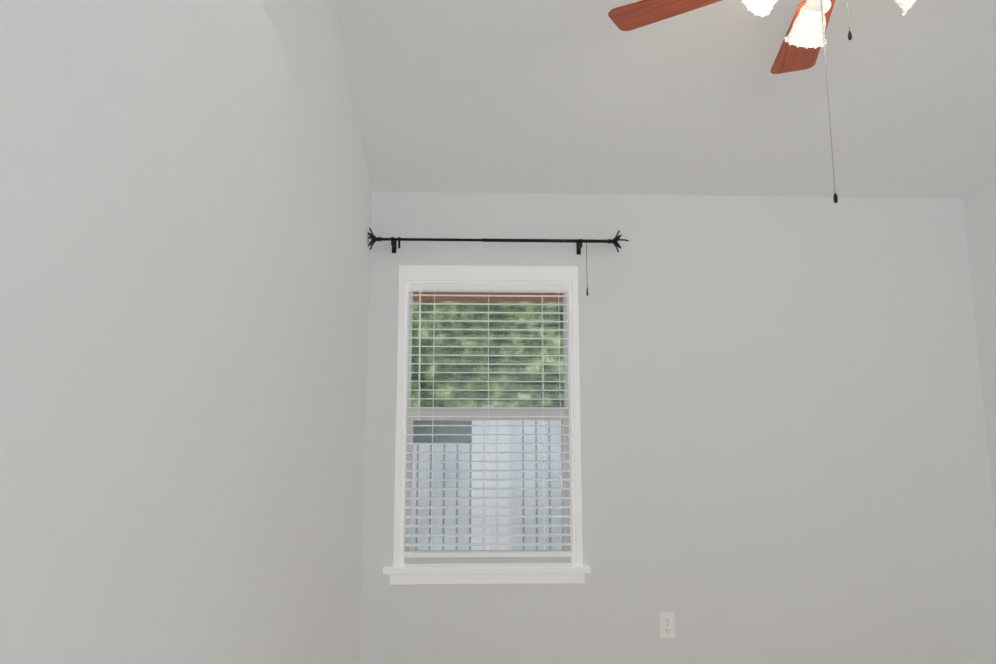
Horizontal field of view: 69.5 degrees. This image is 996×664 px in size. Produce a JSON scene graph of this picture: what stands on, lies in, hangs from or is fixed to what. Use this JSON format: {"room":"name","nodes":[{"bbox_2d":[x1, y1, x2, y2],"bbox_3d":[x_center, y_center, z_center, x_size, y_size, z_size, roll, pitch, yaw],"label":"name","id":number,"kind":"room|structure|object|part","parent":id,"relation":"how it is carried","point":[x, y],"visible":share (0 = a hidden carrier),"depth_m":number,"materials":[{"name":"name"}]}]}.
{"room":"empty bedroom","nodes":[
{"label":"empty bedroom","id":0,"kind":"room"},
{"bbox_2d":[0,0,371,663],"bbox_3d":[-0.630,-0.558,1.453,0.120,3.917,4.280,0,-9,-2],"label":"wall","id":1,"kind":"structure","parent":0,"point":[185,203],"depth_m":1.28,"materials":[{"name":"white paint"}]},
{"bbox_2d":[334,0,995,197],"bbox_3d":[1.377,-1.774,1.766,4.140,1.618,4.400,0,-9,-2],"label":"ceiling","id":2,"kind":"structure","parent":0,"point":[532,96],"depth_m":3.11,"materials":[{"name":"white paint"}]},
{"bbox_2d":[608,0,915,202],"bbox_3d":[1.010,-0.949,2.065,1.279,1.213,1.313,0,-9,-2],"label":"ceiling fan","id":3,"kind":"object","parent":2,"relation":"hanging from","point":[803,42],"visible":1,"depth_m":2.31,"materials":[{"name":"brown wood"}]},
{"bbox_3d":[0.588,-1.057,2.295,0.460,0.006,0.160,-5,-6,30],"label":"blade","id":4,"kind":"part","parent":3,"relation":"part of","materials":[{"name":"brown wood"}]},
{"bbox_3d":[1.067,-1.025,2.504,0.160,0.006,0.460,-6,-10,11],"label":"blade","id":5,"kind":"part","parent":3,"relation":"part of","materials":[{"name":"brown wood"}]},
{"bbox_2d":[359,192,995,663],"bbox_3d":[0.891,0.510,3.569,3.310,2.440,0.120,0,-9,-2],"label":"wall","id":6,"kind":"structure","parent":0,"point":[783,444],"depth_m":3.52,"materials":[{"name":"white paint"}]},
{"bbox_2d":[383,265,590,584],"bbox_3d":[-0.053,0.433,3.526,0.970,1.530,0.165,0,-9,-2],"label":"window frame","id":7,"kind":"structure","parent":6,"relation":"attached to","point":[484,570],"depth_m":3.53,"materials":[{"name":"white paint"}]},
{"bbox_3d":[-0.050,0.438,3.591,0.790,1.330,0.004,0,-9,-2],"label":"glass","id":8,"kind":"part","parent":7,"relation":"part of","materials":[{"name":"clear glass"}]},
{"bbox_2d":[403,284,571,557],"bbox_3d":[-0.048,0.419,3.528,0.804,1.324,0.072,0,-9,-2],"label":"window blinds","id":9,"kind":"object","parent":6,"relation":"attached to","point":[434,288],"visible":0.85,"depth_m":3.50,"materials":[{"name":"white plastic"}]},
{"bbox_2d":[368,228,628,295],"bbox_3d":[-0.014,-0.345,3.542,1.330,0.333,0.130,0,-9,-2],"label":"curtain rod","id":10,"kind":"object","parent":6,"relation":"attached to","point":[578,242],"visible":1,"depth_m":3.54,"materials":[{"name":"black metal"}]},
{"bbox_2d":[659,612,674,637],"bbox_3d":[0.795,1.377,3.369,0.070,0.115,0.008,0,-9,-2],"label":"outlet","id":11,"kind":"object","parent":6,"relation":"attached to","point":[667,624],"visible":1,"depth_m":3.37,"materials":[{"name":"white plastic"}]},
{"bbox_2d":[963,165,995,517],"bbox_3d":[2.559,-0.542,1.558,0.120,3.917,4.280,0,-9,-2],"label":"wall","id":12,"kind":"structure","parent":0,"point":[979,200],"depth_m":3.57,"materials":[{"name":"white paint"}]},
{"label":"outside","id":13,"kind":"structure","parent":0,"visible":0},
{"bbox_2d":[411,292,564,550],"bbox_3d":[0.465,-0.032,5.195,8.500,6.000,0.001,0,-9,-2],"label":"window glass","id":14,"kind":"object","parent":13,"point":[492,386],"depth_m":5.08,"materials":[{"name":"clear glass"}]}
]}

